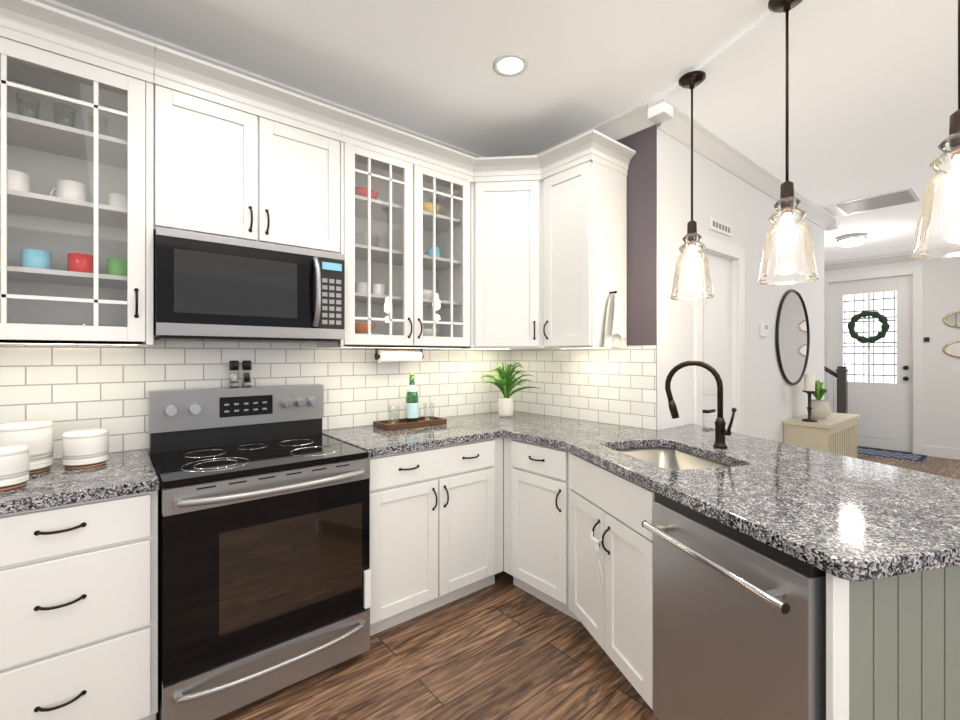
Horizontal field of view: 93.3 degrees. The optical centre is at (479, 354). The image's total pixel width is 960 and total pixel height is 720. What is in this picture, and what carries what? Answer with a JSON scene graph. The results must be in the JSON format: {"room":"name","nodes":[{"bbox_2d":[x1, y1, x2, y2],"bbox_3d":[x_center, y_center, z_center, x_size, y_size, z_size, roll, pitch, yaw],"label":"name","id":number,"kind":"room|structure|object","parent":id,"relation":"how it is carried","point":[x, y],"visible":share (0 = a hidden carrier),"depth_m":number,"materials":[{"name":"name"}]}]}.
{"room":"kitchen","nodes":[
{"label":"kitchen","id":0,"kind":"room"},
{"bbox_2d":[473,176,503,531],"bbox_3d":[-1.361,-0.025,2.247,4.270,2.740,0.120,0,0,-39],"label":"wall","id":1,"kind":"structure","parent":0,"point":[503,481],"depth_m":3.43,"materials":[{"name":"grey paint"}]},
{"bbox_2d":[0,0,154,345],"bbox_3d":[-1.602,-0.617,1.705,0.589,1.153,0.408,0,0,-39],"label":"upper cabinet","id":2,"kind":"object","parent":1,"relation":"attached to","point":[49,56],"visible":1,"depth_m":1.74,"materials":[{"name":"white paint"}]},
{"bbox_2d":[0,168,29,191],"bbox_3d":[-1.727,-0.621,1.672,0.107,0.095,0.090,0,0,27],"label":"mug","id":3,"kind":"object","parent":2,"relation":"in","point":[12,173],"depth_m":1.65,"materials":[{"name":"white ceramic"}]},
{"bbox_2d":[15,93,40,118],"bbox_3d":[-1.688,-0.898,1.693,0.069,0.120,0.064,0,0,27],"label":"drinking glass","id":4,"kind":"object","parent":2,"relation":"in","point":[18,104],"depth_m":1.69,"materials":[{"name":"clear glass"}]},
{"bbox_2d":[20,249,51,269],"bbox_3d":[-1.692,-0.351,1.727,0.086,0.085,0.104,0,0,-42],"label":"mug","id":5,"kind":"object","parent":2,"relation":"in","point":[37,255],"depth_m":1.69,"materials":[{"name":"blue ceramic"}]},
{"bbox_2d":[52,103,76,127],"bbox_3d":[-1.611,-0.898,1.756,0.069,0.120,0.064,0,0,27],"label":"drinking glass","id":6,"kind":"object","parent":2,"relation":"in","point":[73,116],"depth_m":1.76,"materials":[{"name":"clear glass"}]},
{"bbox_2d":[50,179,86,201],"bbox_3d":[-1.603,-0.621,1.773,0.107,0.095,0.090,0,0,27],"label":"mug","id":7,"kind":"object","parent":2,"relation":"in","point":[79,197],"depth_m":1.74,"materials":[{"name":"white ceramic"}]},
{"bbox_2d":[67,253,93,272],"bbox_3d":[-1.579,-0.351,1.794,0.086,0.085,0.104,0,0,-42],"label":"mug","id":8,"kind":"object","parent":2,"relation":"in","point":[72,256],"depth_m":1.75,"materials":[{"name":"red ceramic"}]},
{"bbox_2d":[87,112,108,135],"bbox_3d":[-1.534,-0.898,1.820,0.069,0.120,0.064,0,0,27],"label":"drinking glass","id":9,"kind":"object","parent":2,"relation":"in","point":[90,124],"depth_m":1.82,"materials":[{"name":"clear glass"}]},
{"bbox_2d":[106,258,126,275],"bbox_3d":[-1.499,-0.351,1.886,0.086,0.085,0.104,0,0,-42],"label":"mug","id":10,"kind":"object","parent":2,"relation":"in","point":[123,269],"depth_m":1.84,"materials":[{"name":"green ceramic"}]},
{"bbox_2d":[108,193,126,207],"bbox_3d":[-1.515,-0.618,1.895,0.098,0.090,0.079,0,0,-6],"label":"mug","id":11,"kind":"object","parent":2,"relation":"in","point":[111,197],"depth_m":1.86,"materials":[{"name":"white ceramic"}]},
{"bbox_2d":[154,44,345,252],"bbox_3d":[-1.079,-0.847,2.134,0.760,0.693,0.408,0,0,-39],"label":"upper cabinet","id":12,"kind":"object","parent":1,"relation":"attached to","point":[239,156],"visible":0.98,"depth_m":1.98,"materials":[{"name":"white paint"}]},
{"bbox_2d":[154,227,344,342],"bbox_3d":[-1.062,-0.279,2.112,0.752,0.428,0.460,0,0,-39],"label":"microwave","id":13,"kind":"object","parent":12,"relation":"attached to","point":[208,287],"visible":0.98,"depth_m":1.94,"materials":[{"name":"grey metal"}]},
{"bbox_2d":[0,338,511,458],"bbox_3d":[-1.368,0.185,2.158,4.146,0.600,0.002,0,0,-39],"label":"tile backsplash","id":14,"kind":"structure","parent":1,"relation":"attached to","point":[64,388],"depth_m":2.20,"materials":[{"name":"white tile"}]},
{"bbox_2d":[34,0,482,166],"bbox_3d":[-1.338,-1.347,2.126,4.150,0.095,0.095,0,0,-39],"label":"crown molding","id":15,"kind":"structure","parent":1,"relation":"attached to","point":[51,3],"depth_m":2.18,"materials":[{"name":"white paint"}]},
{"bbox_2d":[317,111,475,348],"bbox_3d":[-0.460,-0.617,2.643,0.842,1.153,0.408,0,0,-39],"label":"upper cabinet","id":16,"kind":"object","parent":1,"relation":"attached to","point":[405,175],"visible":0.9,"depth_m":2.58,"materials":[{"name":"white paint"}]},
{"bbox_2d":[355,187,378,198],"bbox_3d":[-0.660,-0.873,2.538,0.180,0.070,0.177,0,0,-39],"label":"mug","id":17,"kind":"object","parent":16,"relation":"in","point":[360,193],"depth_m":2.47,"materials":[{"name":"red ceramic"}]},
{"bbox_2d":[355,231,379,245],"bbox_3d":[-0.675,-0.633,2.525,0.239,0.100,0.064,0,0,-39],"label":"drinking glass","id":18,"kind":"object","parent":16,"relation":"in","point":[363,234],"depth_m":2.55,"materials":[{"name":"clear glass"}]},
{"bbox_2d":[355,323,383,334],"bbox_3d":[-0.660,-0.115,2.538,0.237,0.115,0.237,0,0,42],"label":"bowl","id":19,"kind":"object","parent":16,"relation":"in","point":[364,325],"depth_m":2.48,"materials":[{"name":"orange ceramic"}]},
{"bbox_2d":[355,282,384,294],"bbox_3d":[-0.668,-0.366,2.537,0.280,0.075,0.076,0,0,-39],"label":"mug","id":20,"kind":"object","parent":16,"relation":"in","point":[363,286],"depth_m":2.57,"materials":[{"name":"white ceramic"}]},
{"bbox_2d":[423,290,432,298],"bbox_3d":[-0.351,-0.361,2.792,0.132,0.065,0.138,0,0,-39],"label":"mug","id":21,"kind":"object","parent":16,"relation":"in","point":[425,294],"depth_m":2.75,"materials":[{"name":"white ceramic"}]},
{"bbox_2d":[423,329,436,335],"bbox_3d":[-0.335,-0.108,2.805,0.198,0.100,0.198,0,0,42],"label":"plate","id":22,"kind":"object","parent":16,"relation":"in","point":[430,333],"depth_m":2.75,"materials":[{"name":"white ceramic"}]},
{"bbox_2d":[423,202,439,213],"bbox_3d":[-0.335,-0.879,2.805,0.180,0.080,0.177,0,0,-39],"label":"mug","id":23,"kind":"object","parent":16,"relation":"in","point":[429,207],"depth_m":2.73,"materials":[{"name":"yellow ceramic"}]},
{"bbox_2d":[425,247,439,256],"bbox_3d":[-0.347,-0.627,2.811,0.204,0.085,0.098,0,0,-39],"label":"mug","id":24,"kind":"object","parent":16,"relation":"in","point":[429,251],"depth_m":2.81,"materials":[{"name":"blue ceramic"}]},
{"bbox_2d":[374,348,423,362],"bbox_3d":[-0.478,0.003,2.700,0.310,0.082,0.072,0,0,-39],"label":"paper towel holder","id":25,"kind":"object","parent":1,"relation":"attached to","point":[385,355],"visible":0.9,"depth_m":2.66,"materials":[{"name":"white paper"}]},
{"bbox_2d":[53,0,959,262],"bbox_3d":[3.890,-1.424,1.560,14.113,0.102,12.408,0,0,-39],"label":"ceiling","id":26,"kind":"structure","parent":0,"point":[424,67],"depth_m":2.20,"materials":[{"name":"white paint"}]},
{"bbox_2d":[493,53,527,76],"bbox_3d":[0.146,-1.391,2.178,0.169,0.006,0.169,0,0,6],"label":"recessed light","id":27,"kind":"object","parent":26,"relation":"in","point":[510,64],"visible":1,"depth_m":2.15,"materials":[{"name":"white paint"}]},
{"bbox_2d":[670,70,714,299],"bbox_3d":[1.051,-0.827,2.245,0.200,1.090,0.200,0,0,-39],"label":"pendant light","id":28,"kind":"object","parent":26,"relation":"hanging from","point":[691,80],"visible":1,"depth_m":2.24,"materials":[{"name":"clear glass"}]},
{"bbox_2d":[757,0,819,284],"bbox_3d":[1.178,-0.827,1.738,0.200,1.090,0.200,0,0,-39],"label":"pendant light","id":29,"kind":"object","parent":26,"relation":"hanging from","point":[787,236],"visible":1,"depth_m":1.73,"materials":[{"name":"clear glass"}]},
{"bbox_2d":[836,235,866,246],"bbox_3d":[4.358,-1.325,5.314,0.280,0.094,0.280,0,0,-39],"label":"light","id":30,"kind":"object","parent":26,"relation":"attached to","point":[851,241],"visible":1,"depth_m":5.23,"materials":[{"name":"white glass"}]},
{"bbox_2d":[831,188,920,214],"bbox_3d":[3.550,-1.366,4.068,0.470,0.012,0.540,0,0,-39],"label":"ceiling vent","id":31,"kind":"object","parent":26,"relation":"in","point":[890,199],"visible":1,"depth_m":4.04,"materials":[{"name":"white metal"}]},
{"bbox_2d":[910,0,959,258],"bbox_3d":[1.305,-0.827,1.230,0.200,1.090,0.200,0,0,-39],"label":"pendant light","id":32,"kind":"object","parent":26,"relation":"hanging from","point":[951,194],"visible":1,"depth_m":1.25,"materials":[{"name":"clear glass"}]},
{"bbox_2d":[156,454,959,719],"bbox_3d":[2.111,1.375,2.692,12.800,0.060,8.400,0,0,-39],"label":"floor","id":33,"kind":"structure","parent":0,"point":[502,647],"depth_m":1.91,"materials":[{"name":"brown wood"}]},
{"bbox_2d":[0,491,157,719],"bbox_3d":[-1.501,0.905,1.611,0.545,0.880,0.644,0,0,-39],"label":"base cabinet","id":34,"kind":"object","parent":33,"relation":"on","point":[78,611],"visible":0.98,"depth_m":1.44,"materials":[{"name":"white paint"}]},
{"bbox_2d":[0,449,158,514],"bbox_3d":[-1.519,0.445,1.618,0.566,0.039,0.639,0,0,-39],"label":"countertop","id":35,"kind":"structure","parent":34,"relation":"on","point":[58,483],"depth_m":1.51,"materials":[{"name":"stone"}]},
{"bbox_2d":[0,436,39,490],"bbox_3d":[-1.531,0.359,1.446,0.131,0.130,0.131,0,0,45],"label":"ceramic canister","id":36,"kind":"object","parent":35,"relation":"on","point":[26,448],"depth_m":1.45,"materials":[{"name":"white ceramic"}]},
{"bbox_2d":[0,420,53,471],"bbox_3d":[-1.665,0.334,1.641,0.175,0.180,0.175,0,0,45],"label":"ceramic canister","id":37,"kind":"object","parent":35,"relation":"on","point":[44,429],"depth_m":1.63,"materials":[{"name":"white ceramic"}]},
{"bbox_2d":[62,428,108,468],"bbox_3d":[-1.513,0.357,1.740,0.135,0.135,0.135,0,0,45],"label":"ceramic canister","id":38,"kind":"object","parent":35,"relation":"on","point":[81,448],"depth_m":1.69,"materials":[{"name":"white ceramic"}]},
{"bbox_2d":[149,384,370,719],"bbox_3d":[-0.960,0.752,1.988,0.758,1.184,0.728,0,0,-39],"label":"range","id":39,"kind":"object","parent":33,"relation":"on","point":[264,580],"visible":1,"depth_m":1.78,"materials":[{"name":"grey metal"}]},
{"bbox_2d":[229,360,251,387],"bbox_3d":[-1.177,0.093,2.226,0.099,0.132,0.041,0,0,-39],"label":"salt","id":40,"kind":"object","parent":39,"relation":"on","point":[247,366],"visible":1,"depth_m":2.22,"materials":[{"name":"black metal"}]},
{"bbox_2d":[369,437,502,635],"bbox_3d":[-0.365,0.905,2.544,0.855,0.880,0.644,0,0,-39],"label":"base cabinet","id":41,"kind":"object","parent":33,"relation":"on","point":[436,527],"visible":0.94,"depth_m":2.28,"materials":[{"name":"white paint"}]},
{"bbox_2d":[322,411,959,580],"bbox_3d":[0.686,0.445,2.078,1.891,0.039,2.728,0,0,-39],"label":"countertop","id":42,"kind":"structure","parent":41,"relation":"on","point":[846,517],"depth_m":1.48,"materials":[{"name":"stone"}]},
{"bbox_2d":[373,416,446,430],"bbox_3d":[-0.418,0.408,2.730,0.400,0.032,0.190,0,0,-39],"label":"wood tray","id":43,"kind":"object","parent":42,"relation":"on","point":[402,424],"visible":0.77,"depth_m":2.68,"materials":[{"name":"brown wood"}]},
{"bbox_2d":[387,373,434,424],"bbox_3d":[-0.412,0.259,2.735,0.321,0.306,0.077,0,0,-39],"label":"bottle","id":44,"kind":"object","parent":43,"relation":"on","point":[412,408],"visible":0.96,"depth_m":2.71,"materials":[{"name":"green glass"}]},
{"bbox_2d":[480,360,536,416],"bbox_3d":[0.193,0.230,3.132,0.409,0.388,0.425,0,0,-39],"label":"potted plant","id":45,"kind":"object","parent":42,"relation":"on","point":[504,383],"visible":1,"depth_m":3.10,"materials":[{"name":"green plant"}]},
{"bbox_2d":[615,447,728,469],"bbox_3d":[0.822,0.563,1.980,0.414,0.194,0.569,0,0,-14],"label":"sink basin","id":46,"kind":"object","parent":42,"relation":"in","point":[668,458],"visible":0.12,"depth_m":2.24,"materials":[{"name":"silver metal"}]},
{"bbox_2d":[665,360,736,448],"bbox_3d":[1.032,0.225,2.112,0.129,0.399,0.296,0,0,-39],"label":"faucet","id":47,"kind":"object","parent":42,"relation":"on","point":[721,431],"visible":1,"depth_m":2.08,"materials":[{"name":"brown metal"}]},
{"bbox_2d":[504,437,579,621],"bbox_3d":[0.509,0.905,2.599,0.674,0.880,0.486,0,0,-39],"label":"base cabinet","id":48,"kind":"object","parent":33,"relation":"on","point":[536,520],"visible":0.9,"depth_m":2.39,"materials":[{"name":"white paint"}]},
{"bbox_2d":[569,452,654,709],"bbox_3d":[0.790,0.905,1.961,0.672,0.879,0.675,0,0,-14],"label":"base cabinet","id":49,"kind":"object","parent":33,"relation":"on","point":[610,572],"visible":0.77,"depth_m":1.81,"materials":[{"name":"white paint"}]},
{"bbox_2d":[642,492,825,719],"bbox_3d":[0.671,0.904,1.286,0.128,0.871,0.562,0,0,-14],"label":"dishwasher","id":50,"kind":"object","parent":33,"relation":"on","point":[739,625],"visible":0.94,"depth_m":1.22,"materials":[{"name":"silver metal"}]},
{"bbox_2d":[783,412,859,457],"bbox_3d":[3.050,0.950,4.023,1.000,0.790,0.326,0,0,-39],"label":"console cabinet","id":51,"kind":"object","parent":33,"relation":"on","point":[835,433],"visible":0.44,"depth_m":3.78,"materials":[{"name":"cream painted wood"}]},
{"bbox_2d":[802,374,817,421],"bbox_3d":[2.759,0.358,3.793,0.110,0.392,0.110,0,0,-39],"label":"candle holder","id":52,"kind":"object","parent":51,"relation":"on","point":[809,384],"visible":1,"depth_m":3.77,"materials":[{"name":"black metal"}]},
{"bbox_2d":[807,380,830,418],"bbox_3d":[2.964,0.389,3.983,0.223,0.330,0.201,0,0,-39],"label":"potted plant","id":53,"kind":"object","parent":51,"relation":"on","point":[820,409],"visible":0.75,"depth_m":3.91,"materials":[{"name":"beige stone"}]},
{"bbox_2d":[824,366,848,413],"bbox_3d":[3.564,-0.212,7.075,1.110,3.113,3.250,0,0,-39],"label":"stair railing","id":54,"kind":"object","parent":33,"relation":"on","point":[841,375],"depth_m":6.16,"materials":[{"name":"brown wood"}]},
{"bbox_2d":[857,447,926,461],"bbox_3d":[5.345,1.338,6.290,0.555,0.012,1.175,0,0,-39],"label":"entry rug","id":55,"kind":"object","parent":33,"relation":"on","point":[892,454],"visible":0.6,"depth_m":6.08,"materials":[{"name":"blue fabric"}]},
{"bbox_2d":[826,565,959,719],"bbox_3d":[1.206,0.905,1.620,1.474,0.879,1.252,0,0,-39],"label":"peninsula end panel","id":56,"kind":"object","parent":33,"relation":"on","point":[892,647],"visible":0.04,"depth_m":1.04,"materials":[{"name":"sage green painted wood"},{"name":"white paint"}]},
{"bbox_2d":[618,124,656,430],"bbox_3d":[0.661,-0.025,3.055,0.120,2.740,1.198,0,0,-39],"label":"wall","id":57,"kind":"structure","parent":0,"point":[642,249],"depth_m":2.62,"materials":[{"name":"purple paint"}]},
{"bbox_2d":[471,129,635,349],"bbox_3d":[0.315,-0.617,2.851,0.665,1.153,1.070,0,0,-39],"label":"upper cabinet","id":58,"kind":"object","parent":57,"relation":"attached to","point":[549,249],"visible":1,"depth_m":2.70,"materials":[{"name":"white paint"}]},
{"bbox_2d":[603,291,625,349],"bbox_3d":[0.756,-0.197,2.557,0.203,0.334,0.062,0,0,-39],"label":"towel","id":59,"kind":"object","parent":58,"relation":"hanging from","point":[614,329],"visible":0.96,"depth_m":2.55,"materials":[{"name":"white fabric"}]},
{"bbox_2d":[512,345,655,430],"bbox_3d":[0.622,0.215,3.002,0.002,0.540,1.170,0,0,-39],"label":"tile backsplash","id":60,"kind":"structure","parent":57,"relation":"attached to","point":[613,386],"depth_m":2.89,"materials":[{"name":"white tile"}]},
{"bbox_2d":[535,104,646,154],"bbox_3d":[0.608,-1.347,2.952,0.098,0.095,1.050,0,0,-39],"label":"crown molding","id":61,"kind":"structure","parent":57,"relation":"attached to","point":[628,123],"depth_m":2.67,"materials":[{"name":"white paint"}]},
{"bbox_2d":[657,123,823,442],"bbox_3d":[2.215,-0.025,3.631,3.247,2.740,0.120,0,0,-39],"label":"wall","id":62,"kind":"structure","parent":0,"point":[774,399],"depth_m":3.27,"materials":[{"name":"white paint"}]},
{"bbox_2d":[702,252,731,431],"bbox_3d":[1.608,0.326,3.084,0.572,2.014,0.095,0,0,-39],"label":"pantry door","id":63,"kind":"structure","parent":62,"relation":"in","point":[717,332],"depth_m":3.11,"materials":[{"name":"white paint"}]},
{"bbox_2d":[694,232,744,434],"bbox_3d":[1.596,0.287,3.098,0.750,2.115,0.118,0,0,-39],"label":"door frame","id":64,"kind":"structure","parent":62,"relation":"attached to","point":[728,251],"depth_m":3.24,"materials":[{"name":"white paint"}]},
{"bbox_2d":[709,217,731,236],"bbox_3d":[1.627,-0.863,3.060,0.320,0.075,0.014,0,0,-39],"label":"air vent","id":65,"kind":"object","parent":62,"relation":"attached to","point":[718,226],"visible":0.98,"depth_m":3.04,"materials":[{"name":"white plastic"}]},
{"bbox_2d":[642,98,837,230],"bbox_3d":[2.237,-1.326,3.511,3.325,0.095,0.095,0,0,-39],"label":"crown molding","id":66,"kind":"structure","parent":62,"relation":"attached to","point":[676,124],"depth_m":2.96,"materials":[{"name":"white paint"}]},
{"bbox_2d":[760,323,767,336],"bbox_3d":[2.223,-0.195,3.540,0.100,0.110,0.028,0,0,-39],"label":"thermostat","id":67,"kind":"object","parent":62,"relation":"attached to","point":[763,329],"visible":0.98,"depth_m":3.52,"materials":[{"name":"white plastic"}]},
{"bbox_2d":[776,289,809,384],"bbox_3d":[2.759,-0.155,3.983,0.844,0.844,0.024,0,0,-39],"label":"mirror","id":68,"kind":"object","parent":62,"relation":"attached to","point":[792,336],"visible":1,"depth_m":3.96,"materials":[{"name":"black mirror"}]},
{"bbox_2d":[824,246,959,448],"bbox_3d":[6.106,-0.025,5.973,0.140,2.740,8.400,0,0,-39],"label":"wall","id":69,"kind":"structure","parent":0,"point":[941,378],"depth_m":5.96,"materials":[{"name":"white paint"}]},
{"bbox_2d":[829,275,912,452],"bbox_3d":[5.619,0.121,6.543,0.080,2.424,0.932,0,0,-39],"label":"front door","id":70,"kind":"structure","parent":69,"relation":"in","point":[880,387],"depth_m":6.47,"materials":[{"name":"white paint"}]},
{"bbox_2d":[847,311,889,342],"bbox_3d":[5.569,-0.405,6.499,0.104,0.470,0.472,0,0,-39],"label":"wreath","id":71,"kind":"object","parent":70,"relation":"hanging from","point":[882,319],"visible":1,"depth_m":6.46,"materials":[{"name":"green plant"}]},
{"bbox_2d":[824,266,922,454],"bbox_3d":[5.622,0.075,6.546,0.160,2.540,1.140,0,0,-39],"label":"door frame","id":72,"kind":"structure","parent":69,"relation":"attached to","point":[916,272],"depth_m":6.12,"materials":[{"name":"white paint"}]},
{"bbox_2d":[824,247,959,270],"bbox_3d":[6.079,-1.326,5.822,0.095,0.095,8.200,0,0,-39],"label":"crown molding","id":73,"kind":"structure","parent":69,"relation":"attached to","point":[906,257],"depth_m":6.32,"materials":[{"name":"white paint"}]},
{"bbox_2d":[924,337,929,341],"bbox_3d":[5.954,-0.206,6.032,0.020,0.054,0.048,0,0,-39],"label":"switch plate","id":74,"kind":"object","parent":69,"relation":"attached to","point":[926,339],"depth_m":6.03,"materials":[{"name":"black plastic"}]},
{"bbox_2d":[923,445,959,459],"bbox_3d":[7.322,1.275,4.371,0.014,0.140,4.380,0,0,-39],"label":"baseboard","id":75,"kind":"structure","parent":69,"relation":"attached to","point":[943,452],"depth_m":5.92,"materials":[{"name":"white paint"}]},
{"bbox_2d":[943,311,959,357],"bbox_3d":[6.182,-0.265,5.751,0.024,0.611,0.421,0,0,-39],"label":"wall mirror","id":76,"kind":"object","parent":69,"relation":"attached to","point":[952,320],"visible":1,"depth_m":5.84,"materials":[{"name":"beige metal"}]},
{"bbox_2d":[952,362,959,370],"bbox_3d":[6.123,0.148,5.826,0.020,0.104,0.062,0,0,-39],"label":"switch plate","id":77,"kind":"object","parent":69,"relation":"attached to","point":[955,366],"depth_m":5.83,"materials":[{"name":"white plastic"}]}
]}

